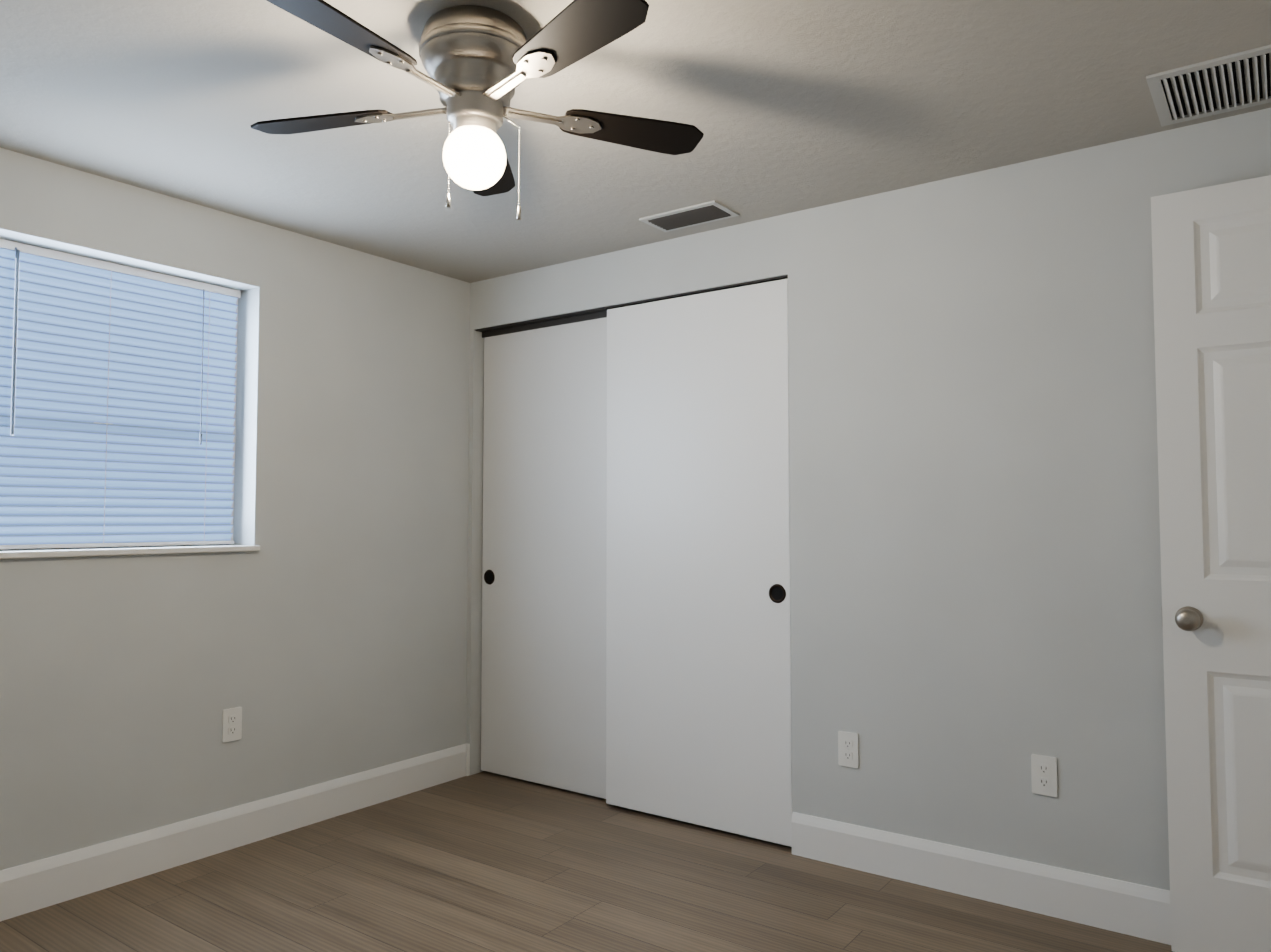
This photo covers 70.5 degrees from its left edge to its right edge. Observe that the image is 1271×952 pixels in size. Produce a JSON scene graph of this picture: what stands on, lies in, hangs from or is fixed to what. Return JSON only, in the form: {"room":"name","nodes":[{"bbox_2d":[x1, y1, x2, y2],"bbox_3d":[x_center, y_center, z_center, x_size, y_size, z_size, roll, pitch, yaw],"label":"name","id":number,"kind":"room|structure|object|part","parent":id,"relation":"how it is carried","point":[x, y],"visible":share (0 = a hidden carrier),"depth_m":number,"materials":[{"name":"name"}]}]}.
{"room":"empty bedroom","nodes":[
{"label":"empty bedroom","id":0,"kind":"room"},
{"bbox_2d":[0,148,469,870],"bbox_3d":[-1.787,0.169,2.886,0.200,2.250,3.440,-2,-3,36],"label":"wall","id":1,"kind":"structure","parent":0,"point":[320,636],"depth_m":3.33,"materials":[{"name":"grey paint"}]},
{"bbox_2d":[0,299,237,549],"bbox_3d":[-1.792,-0.236,3.006,0.065,0.953,0.937,-2,-3,36],"label":"window","id":2,"kind":"structure","parent":1,"relation":"in","point":[234,424],"depth_m":3.35,"materials":[{"name":"white"}]},
{"bbox_2d":[0,239,240,548],"bbox_3d":[-1.762,-0.238,2.984,0.041,0.944,0.913,-2,-3,36],"label":"window blind","id":3,"kind":"object","parent":2,"relation":"attached to","point":[118,347],"visible":0.88,"depth_m":3.00,"materials":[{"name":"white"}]},
{"bbox_2d":[10,247,204,444],"bbox_3d":[-1.727,-0.403,2.985,0.027,0.582,0.598,-2,-3,36],"label":"blind wand","id":4,"kind":"object","parent":3,"relation":"hanging from","point":[14,353],"visible":0.92,"depth_m":2.75,"materials":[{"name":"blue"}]},
{"bbox_2d":[0,545,259,558],"bbox_3d":[-1.718,0.246,2.929,0.187,0.020,0.961,-2,-3,36],"label":"window sill","id":5,"kind":"structure","parent":1,"relation":"attached to","point":[37,553],"depth_m":2.89,"materials":[{"name":"white stone"}]},
{"bbox_2d":[222,707,241,742],"bbox_3d":[-1.424,0.878,3.176,0.008,0.114,0.070,-2,-3,36],"label":"outlet","id":6,"kind":"object","parent":1,"relation":"attached to","point":[231,724],"visible":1,"depth_m":3.17,"materials":[{"name":"white plastic"}]},
{"bbox_2d":[0,743,466,920],"bbox_3d":[-1.700,1.220,2.773,0.015,0.140,3.200,-2,-3,36],"label":"baseboard","id":7,"kind":"structure","parent":1,"relation":"attached to","point":[41,883],"depth_m":3.08,"materials":[{"name":"white wood"}]},
{"bbox_2d":[0,771,1172,951],"bbox_3d":[-0.163,1.306,2.073,3.720,0.100,4.120,-2,-3,36],"label":"floor","id":8,"kind":"structure","parent":0,"point":[484,861],"depth_m":2.74,"materials":[{"name":"wood"}]},
{"bbox_2d":[0,0,1270,282],"bbox_3d":[-0.314,-1.056,1.875,3.840,0.100,3.440,-2,-3,36],"label":"ceiling","id":9,"kind":"structure","parent":0,"point":[786,106],"depth_m":2.38,"materials":[{"name":"grey paint"}]},
{"bbox_2d":[250,0,703,219],"bbox_3d":[-0.370,-0.788,1.972,1.067,0.425,1.040,-2,-3,36],"label":"ceiling fan","id":10,"kind":"object","parent":9,"relation":"hanging from","point":[480,64],"visible":1,"depth_m":1.94,"materials":[{"name":"silver metal"}]},
{"bbox_3d":[-0.358,-0.709,2.002,0.140,0.140,0.140,-2,-3,36],"label":"globe","id":11,"kind":"part","parent":10,"relation":"part of","materials":[{"name":"white glass"}]},
{"bbox_3d":[-0.337,-0.692,2.004,0.121,0.236,0.121,-2,-3,36],"label":"pull chain","id":12,"kind":"part","parent":10,"relation":"part of","materials":[{"name":"silver metal"}]},
{"bbox_2d":[639,200,738,231],"bbox_3d":[0.193,-0.935,3.251,0.320,0.011,0.170,-2,-3,36],"label":"ceiling vent","id":13,"kind":"object","parent":9,"relation":"in","point":[694,215],"visible":1,"depth_m":3.23,"materials":[{"name":"white metal"}]},
{"bbox_2d":[1146,45,1270,126],"bbox_3d":[1.499,-0.983,2.259,0.340,0.010,0.335,-2,-3,36],"label":"ceiling vent","id":14,"kind":"object","parent":9,"relation":"in","point":[1232,82],"visible":1,"depth_m":2.27,"materials":[{"name":"white metal"}]},
{"bbox_2d":[466,108,1270,890],"bbox_3d":[0.742,0.179,3.103,3.640,2.250,0.120,-2,-3,36],"label":"wall","id":15,"kind":"structure","parent":0,"point":[974,560],"depth_m":2.81,"materials":[{"name":"grey paint"}]},
{"bbox_2d":[466,744,469,775],"bbox_3d":[-0.762,1.281,4.058,0.023,0.140,0.015,-2,-3,36],"label":"baseboard","id":16,"kind":"structure","parent":15,"relation":"attached to","point":[467,759],"depth_m":4.05,"materials":[{"name":"white wood"}]},
{"bbox_2d":[475,275,787,337],"bbox_3d":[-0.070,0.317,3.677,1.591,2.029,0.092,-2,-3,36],"label":"door track","id":17,"kind":"object","parent":15,"relation":"attached to","point":[586,315],"visible":0.33,"depth_m":3.85,"materials":[{"name":"grey metal"}]},
{"bbox_2d":[481,317,606,798],"bbox_3d":[-0.374,0.334,3.922,0.797,1.994,0.032,-2,-3,36],"label":"closet door","id":18,"kind":"structure","parent":17,"relation":"attached to","point":[543,681],"depth_m":3.91,"materials":[{"name":"white wood"}]},
{"bbox_2d":[484,570,494,584],"bbox_3d":[-0.669,0.462,4.108,0.068,0.068,0.004,-2,-3,36],"label":"door pull","id":19,"kind":"object","parent":18,"relation":"attached to","point":[489,576],"visible":1,"depth_m":4.11,"materials":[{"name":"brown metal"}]},
{"bbox_2d":[606,279,791,846],"bbox_3d":[0.223,0.304,3.436,0.822,2.008,0.032,-2,-3,36],"label":"closet door","id":20,"kind":"structure","parent":17,"relation":"attached to","point":[698,675],"depth_m":3.40,"materials":[{"name":"white wood"}]},
{"bbox_2d":[769,584,785,602],"bbox_3d":[0.504,0.419,3.204,0.068,0.068,0.004,-2,-3,36],"label":"door pull","id":21,"kind":"object","parent":20,"relation":"attached to","point":[777,593],"visible":1,"depth_m":3.20,"materials":[{"name":"brown metal"}]},
{"bbox_2d":[838,731,858,767],"bbox_3d":[0.712,0.915,3.010,0.070,0.114,0.008,-2,-3,36],"label":"outlet","id":22,"kind":"object","parent":15,"relation":"attached to","point":[848,749],"visible":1,"depth_m":3.01,"materials":[{"name":"white plastic"}]},
{"bbox_2d":[791,812,1170,944],"bbox_3d":[1.311,1.209,2.557,1.896,0.140,0.015,-2,-3,36],"label":"baseboard","id":23,"kind":"structure","parent":15,"relation":"attached to","point":[1128,908],"depth_m":2.72,"materials":[{"name":"white wood"}]},
{"bbox_2d":[1031,754,1057,796],"bbox_3d":[1.206,0.883,2.653,0.070,0.114,0.008,-2,-3,36],"label":"outlet","id":24,"kind":"object","parent":15,"relation":"attached to","point":[1044,774],"visible":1,"depth_m":2.65,"materials":[{"name":"white plastic"}]},
{"bbox_3d":[1.192,0.066,0.728,0.120,2.250,3.200,-2,-3,36],"label":"wall","id":25,"kind":"structure","parent":0,"visible":0},
{"bbox_2d":[1151,175,1270,951],"bbox_3d":[1.738,0.235,2.221,0.760,2.030,0.035,-2,-3,36],"label":"door","id":26,"kind":"structure","parent":25,"relation":"in","point":[1211,254],"depth_m":2.36,"materials":[{"name":"white paint"}]},
{"bbox_2d":[1162,606,1202,630],"bbox_3d":[1.459,0.379,2.399,0.096,0.064,0.136,-2,-3,36],"label":"door knob","id":27,"kind":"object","parent":26,"relation":"attached to","point":[1188,618],"depth_m":2.34,"materials":[{"name":"silver metal"}]}
]}

